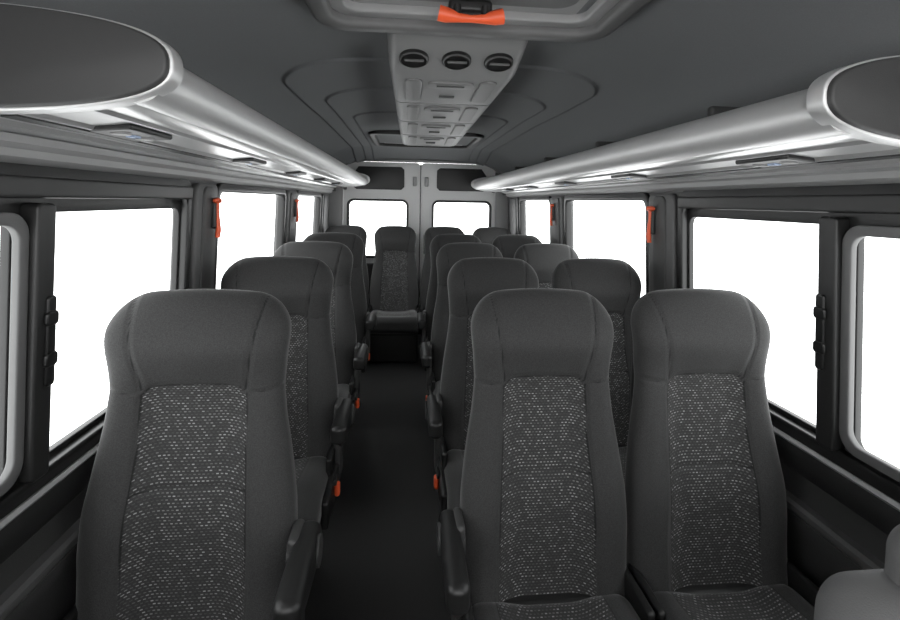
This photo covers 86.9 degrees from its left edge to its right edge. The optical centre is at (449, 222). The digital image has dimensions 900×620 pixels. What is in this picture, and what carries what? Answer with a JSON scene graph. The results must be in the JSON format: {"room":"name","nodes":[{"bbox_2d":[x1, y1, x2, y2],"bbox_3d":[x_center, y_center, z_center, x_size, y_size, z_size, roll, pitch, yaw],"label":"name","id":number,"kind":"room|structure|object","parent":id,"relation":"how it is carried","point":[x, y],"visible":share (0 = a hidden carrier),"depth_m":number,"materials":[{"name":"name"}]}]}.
{"room":"vehicle interior","nodes":[
{"label":"vehicle interior","id":0,"kind":"room"},
{"bbox_2d":[0,181,329,619],"bbox_3d":[-1.034,0.423,2.160,0.111,1.760,5.550,1,3,-5],"label":"wall","id":1,"kind":"structure","parent":0,"point":[53,597],"depth_m":1.11,"materials":[{"name":"grey plastic"}]},
{"bbox_2d":[0,443,98,619],"bbox_3d":[-1.022,0.639,2.147,0.058,0.220,5.500,1,3,-5],"label":"trim","id":2,"kind":"structure","parent":1,"relation":"attached to","point":[17,527],"depth_m":1.05,"materials":[{"name":"black plastic"}]},
{"bbox_2d":[0,162,192,519],"bbox_3d":[-0.891,0.239,0.926,0.082,0.719,1.609,1,3,-5],"label":"window","id":3,"kind":"structure","parent":1,"relation":"in","point":[31,196],"depth_m":1.00,"materials":[{"name":"black rubber"}]},
{"bbox_2d":[0,131,333,193],"bbox_3d":[-0.959,-0.206,2.198,0.058,0.065,5.270,1,3,-5],"label":"trim","id":4,"kind":"structure","parent":1,"relation":"attached to","point":[14,148],"depth_m":1.20,"materials":[{"name":"grey plastic"}]},
{"bbox_2d":[0,3,369,187],"bbox_3d":[-0.820,-0.341,2.753,0.405,0.175,4.116,1,3,-5],"label":"luggage rack","id":5,"kind":"object","parent":1,"relation":"attached to","point":[70,77],"visible":1,"depth_m":0.80,"materials":[{"name":"silver metal"}]},
{"bbox_2d":[189,183,217,288],"bbox_3d":[-0.958,0.189,1.837,0.064,0.680,0.195,1,3,-5],"label":"trim","id":6,"kind":"structure","parent":1,"relation":"attached to","point":[203,239],"depth_m":1.79,"materials":[{"name":"grey plastic"}]},
{"bbox_2d":[212,198,221,237],"bbox_3d":[-0.922,-0.020,1.873,0.038,0.157,0.060,1,3,-5],"label":"hammer","id":7,"kind":"object","parent":1,"relation":"attached to","point":[216,224],"visible":0.92,"depth_m":1.86,"materials":[{"name":"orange plastic"}]},
{"bbox_2d":[214,183,286,288],"bbox_3d":[-1.042,0.164,2.509,0.079,0.719,1.134,1,3,-5],"label":"window","id":8,"kind":"structure","parent":1,"relation":"in","point":[222,187],"depth_m":2.64,"materials":[{"name":"black rubber"}]},
{"bbox_2d":[284,191,297,243],"bbox_3d":[-1.088,0.123,3.222,0.064,0.680,0.270,1,3,-5],"label":"trim","id":9,"kind":"structure","parent":1,"relation":"attached to","point":[290,222],"depth_m":3.14,"materials":[{"name":"grey plastic"}]},
{"bbox_2d":[294,199,298,221],"bbox_3d":[-1.051,-0.085,3.246,0.038,0.157,0.060,1,3,-5],"label":"hammer","id":10,"kind":"object","parent":1,"relation":"attached to","point":[296,213],"visible":0.75,"depth_m":3.23,"materials":[{"name":"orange plastic"}]},
{"bbox_2d":[295,190,321,241],"bbox_3d":[-1.168,0.100,3.857,0.079,0.719,0.984,1,3,-5],"label":"window","id":11,"kind":"structure","parent":1,"relation":"in","point":[317,195],"depth_m":4.30,"materials":[{"name":"grey plastic"}]},
{"bbox_2d":[320,194,328,232],"bbox_3d":[-1.212,0.061,4.545,0.064,0.680,0.340,1,3,-5],"label":"trim","id":12,"kind":"structure","parent":1,"relation":"attached to","point":[325,197],"depth_m":4.45,"materials":[{"name":"grey plastic"}]},
{"bbox_2d":[328,160,507,333],"bbox_3d":[-0.324,0.221,5.039,1.980,1.989,0.062,1,3,-5],"label":"wall","id":13,"kind":"structure","parent":0,"point":[336,197],"depth_m":4.98,"materials":[{"name":"grey plastic"}]},
{"bbox_2d":[343,162,419,305],"bbox_3d":[-0.718,0.246,4.965,0.791,1.760,0.077,1,3,-5],"label":"door","id":14,"kind":"structure","parent":13,"relation":"in","point":[389,181],"depth_m":4.93,"materials":[{"name":"grey paint"}]},
{"bbox_2d":[333,159,505,194],"bbox_3d":[-0.300,-0.509,4.905,1.900,0.400,0.060,1,3,-5],"label":"trim","id":15,"kind":"structure","parent":13,"relation":"attached to","point":[495,169],"depth_m":4.88,"materials":[{"name":"grey plastic"}]},
{"bbox_2d":[419,163,495,311],"bbox_3d":[0.077,0.258,5.040,0.791,1.760,0.077,1,3,-5],"label":"door","id":16,"kind":"structure","parent":13,"relation":"in","point":[448,183],"depth_m":4.99,"materials":[{"name":"grey paint"}]},
{"bbox_2d":[0,0,899,172],"bbox_3d":[-0.046,-0.501,2.219,2.000,0.479,5.570,1,3,-5],"label":"ceiling","id":17,"kind":"structure","parent":0,"point":[671,61],"depth_m":1.55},
{"bbox_2d":[368,130,483,148],"bbox_3d":[-0.206,-0.700,3.944,0.880,0.060,0.850,1,3,-5],"label":"roof hatch","id":18,"kind":"object","parent":17,"relation":"attached to","point":[373,134],"visible":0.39,"depth_m":3.95,"materials":[{"name":"black plastic"}]},
{"bbox_2d":[387,33,527,146],"bbox_3d":[-0.061,-0.590,2.385,0.450,0.221,1.970,1,3,-5],"label":"duct","id":19,"kind":"object","parent":17,"relation":"attached to","point":[442,85],"visible":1,"depth_m":1.64,"materials":[{"name":"grey plastic"}]},
{"bbox_2d":[305,0,650,41],"bbox_3d":[0.071,-0.526,0.977,0.800,0.082,0.740,1,3,-5],"label":"roof hatch","id":20,"kind":"object","parent":17,"relation":"attached to","point":[536,20],"visible":0.98,"depth_m":1.25,"materials":[{"name":"grey plastic"}]},
{"bbox_2d":[305,334,626,619],"bbox_3d":[-0.084,1.345,2.323,2.040,0.060,5.670,1,3,-5],"label":"floor","id":21,"kind":"structure","parent":0,"point":[380,560],"depth_m":2.12,"materials":[{"name":"carpet"}]},
{"bbox_2d":[62,289,322,619],"bbox_3d":[-0.594,0.776,0.993,0.585,1.175,0.663,1,3,-5],"label":"passenger seat","id":22,"kind":"object","parent":21,"relation":"on","point":[190,508],"visible":1,"depth_m":1.17,"materials":[{"name":"fabric"}]},
{"bbox_2d":[220,256,354,529],"bbox_3d":[-0.664,0.741,1.739,0.585,1.175,0.663,1,3,-5],"label":"passenger seat","id":23,"kind":"object","parent":21,"relation":"on","point":[320,421],"visible":0.48,"depth_m":1.92,"materials":[{"name":"fabric"}]},
{"bbox_2d":[273,241,368,426],"bbox_3d":[-0.734,0.706,2.485,0.585,1.175,0.663,1,3,-5],"label":"passenger seat","id":24,"kind":"object","parent":21,"relation":"on","point":[351,357],"visible":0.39,"depth_m":2.67,"materials":[{"name":"fabric"}]},
{"bbox_2d":[304,232,376,372],"bbox_3d":[-0.804,0.670,3.231,0.585,1.175,0.663,1,3,-5],"label":"passenger seat","id":25,"kind":"object","parent":21,"relation":"on","point":[365,321],"visible":0.2,"depth_m":3.43,"materials":[{"name":"fabric"}]},
{"bbox_2d":[325,225,368,311],"bbox_3d":[-0.974,0.621,4.258,0.461,1.176,0.663,1,3,-5],"label":"passenger seat","id":26,"kind":"object","parent":21,"relation":"on","point":[360,231],"visible":0.14,"depth_m":4.47,"materials":[{"name":"fabric"}]},
{"bbox_2d":[368,226,419,362],"bbox_3d":[-0.506,0.628,4.302,0.461,1.176,0.663,1,3,-5],"label":"passenger seat","id":27,"kind":"object","parent":21,"relation":"on","point":[394,285],"visible":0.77,"depth_m":4.47,"materials":[{"name":"fabric"}]},
{"bbox_2d":[420,226,463,342],"bbox_3d":[-0.038,0.635,4.346,0.461,1.176,0.663,1,3,-5],"label":"passenger seat","id":28,"kind":"object","parent":21,"relation":"on","point":[430,233],"visible":0.16,"depth_m":4.52,"materials":[{"name":"fabric"}]},
{"bbox_2d":[417,234,480,370],"bbox_3d":[0.033,0.682,3.330,0.523,1.175,0.663,1,3,-5],"label":"passenger seat","id":29,"kind":"object","parent":21,"relation":"on","point":[425,318],"visible":0.26,"depth_m":3.51,"materials":[{"name":"fabric"}]},
{"bbox_2d":[420,242,502,400],"bbox_3d":[0.103,0.717,2.584,0.523,1.175,0.663,1,3,-5],"label":"passenger seat","id":30,"kind":"object","parent":21,"relation":"on","point":[431,352],"visible":0.28,"depth_m":2.76,"materials":[{"name":"fabric"}]},
{"bbox_2d":[425,257,538,512],"bbox_3d":[0.173,0.752,1.838,0.523,1.175,0.663,1,3,-5],"label":"passenger seat","id":31,"kind":"object","parent":21,"relation":"on","point":[469,280],"visible":0.35,"depth_m":2.01,"materials":[{"name":"fabric"}]},
{"bbox_2d":[472,227,511,243],"bbox_3d":[0.430,0.642,4.391,0.461,1.176,0.663,1,3,-5],"label":"passenger seat","id":32,"kind":"object","parent":21,"relation":"on","point":[487,235],"visible":0.09,"depth_m":4.60,"materials":[{"name":"fabric"}]},
{"bbox_2d":[492,235,541,257],"bbox_3d":[0.538,0.689,3.377,0.478,1.175,0.663,1,3,-5],"label":"passenger seat","id":33,"kind":"object","parent":21,"relation":"on","point":[507,245],"visible":0.06,"depth_m":3.58,"materials":[{"name":"fabric"}]},
{"bbox_2d":[437,288,654,619],"bbox_3d":[0.243,0.788,1.092,0.523,1.175,0.663,1,3,-5],"label":"passenger seat","id":34,"kind":"object","parent":21,"relation":"on","point":[538,531],"visible":1,"depth_m":1.27,"materials":[{"name":"fabric"}]},
{"bbox_2d":[514,243,578,287],"bbox_3d":[0.608,0.725,2.631,0.478,1.175,0.663,1,3,-5],"label":"passenger seat","id":35,"kind":"object","parent":21,"relation":"on","point":[543,258],"visible":0.02,"depth_m":2.83,"materials":[{"name":"fabric"}]},
{"bbox_2d":[552,258,641,483],"bbox_3d":[0.678,0.760,1.886,0.478,1.175,0.663,1,3,-5],"label":"passenger seat","id":36,"kind":"object","parent":21,"relation":"on","point":[614,283],"visible":0.11,"depth_m":2.08,"materials":[{"name":"fabric"}]},
{"bbox_2d":[625,288,818,619],"bbox_3d":[0.748,0.795,1.140,0.478,1.175,0.663,1,3,-5],"label":"passenger seat","id":37,"kind":"object","parent":21,"relation":"on","point":[706,504],"visible":0.87,"depth_m":1.32,"materials":[{"name":"fabric"}]},
{"bbox_2d":[814,524,899,619],"bbox_3d":[0.676,0.890,0.356,0.500,1.055,0.578,1,3,-5],"label":"seat","id":38,"kind":"object","parent":21,"relation":"on","point":[872,594],"visible":1,"depth_m":0.56,"materials":[{"name":"grey fabric"}]},
{"bbox_2d":[508,192,887,588],"bbox_3d":[0.907,0.452,2.344,0.111,1.760,5.550,1,3,-5],"label":"wall","id":39,"kind":"structure","parent":0,"point":[816,557],"depth_m":1.27,"materials":[{"name":"grey plastic"}]},
{"bbox_2d":[510,198,519,234],"bbox_3d":[0.646,0.088,4.720,0.064,0.680,0.340,1,3,-5],"label":"trim","id":40,"kind":"structure","parent":39,"relation":"attached to","point":[514,202],"depth_m":4.64,"materials":[{"name":"grey plastic"}]},
{"bbox_2d":[519,196,550,242],"bbox_3d":[0.731,0.129,4.036,0.079,0.719,0.984,1,3,-5],"label":"window","id":41,"kind":"structure","parent":39,"relation":"in","point":[522,199],"depth_m":4.47,"materials":[{"name":"grey plastic"}]},
{"bbox_2d":[550,204,553,225],"bbox_3d":[0.736,-0.058,3.414,0.038,0.157,0.060,1,3,-5],"label":"hammer","id":42,"kind":"object","parent":39,"relation":"attached to","point":[551,205],"visible":0.89,"depth_m":3.40,"materials":[{"name":"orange plastic"}]},
{"bbox_2d":[550,196,564,243],"bbox_3d":[0.770,0.151,3.397,0.064,0.680,0.270,1,3,-5],"label":"trim","id":43,"kind":"structure","parent":39,"relation":"attached to","point":[557,230],"depth_m":3.32,"materials":[{"name":"grey plastic"}]},
{"bbox_2d":[564,192,649,292],"bbox_3d":[0.857,0.192,2.689,0.079,0.719,1.134,1,3,-5],"label":"window","id":44,"kind":"structure","parent":39,"relation":"in","point":[637,196],"depth_m":2.57,"materials":[{"name":"grey plastic"}]},
{"bbox_2d":[646,206,654,242],"bbox_3d":[0.864,0.006,2.042,0.038,0.157,0.060,1,3,-5],"label":"hammer","id":45,"kind":"object","parent":39,"relation":"attached to","point":[651,209],"visible":0.98,"depth_m":2.03,"materials":[{"name":"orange plastic"}]},
{"bbox_2d":[649,193,677,291],"bbox_3d":[0.900,0.216,2.013,0.064,0.680,0.195,1,3,-5],"label":"trim","id":46,"kind":"structure","parent":39,"relation":"attached to","point":[663,245],"depth_m":1.96,"materials":[{"name":"grey plastic"}]},
{"bbox_2d":[471,55,899,193],"bbox_3d":[0.611,-0.298,2.856,0.405,0.175,4.181,1,3,-5],"label":"luggage rack","id":47,"kind":"object","parent":39,"relation":"attached to","point":[848,117],"visible":1,"depth_m":1.04,"materials":[{"name":"silver metal"}]},
{"bbox_2d":[506,167,899,196],"bbox_3d":[0.845,-0.179,2.368,0.058,0.065,5.270,1,3,-5],"label":"trim","id":48,"kind":"structure","parent":39,"relation":"attached to","point":[887,175],"depth_m":1.42,"materials":[{"name":"grey plastic"}]},
{"bbox_2d":[677,183,899,502],"bbox_3d":[1.003,0.267,1.105,0.082,0.719,1.609,1,3,-5],"label":"window","id":49,"kind":"structure","parent":39,"relation":"in","point":[845,215],"depth_m":1.20,"materials":[{"name":"black plastic"}]},
{"bbox_2d":[772,425,899,569],"bbox_3d":[0.891,0.667,2.327,0.058,0.220,5.500,1,3,-5],"label":"trim","id":50,"kind":"structure","parent":39,"relation":"attached to","point":[880,510],"depth_m":1.20,"materials":[{"name":"black plastic"}]}
]}

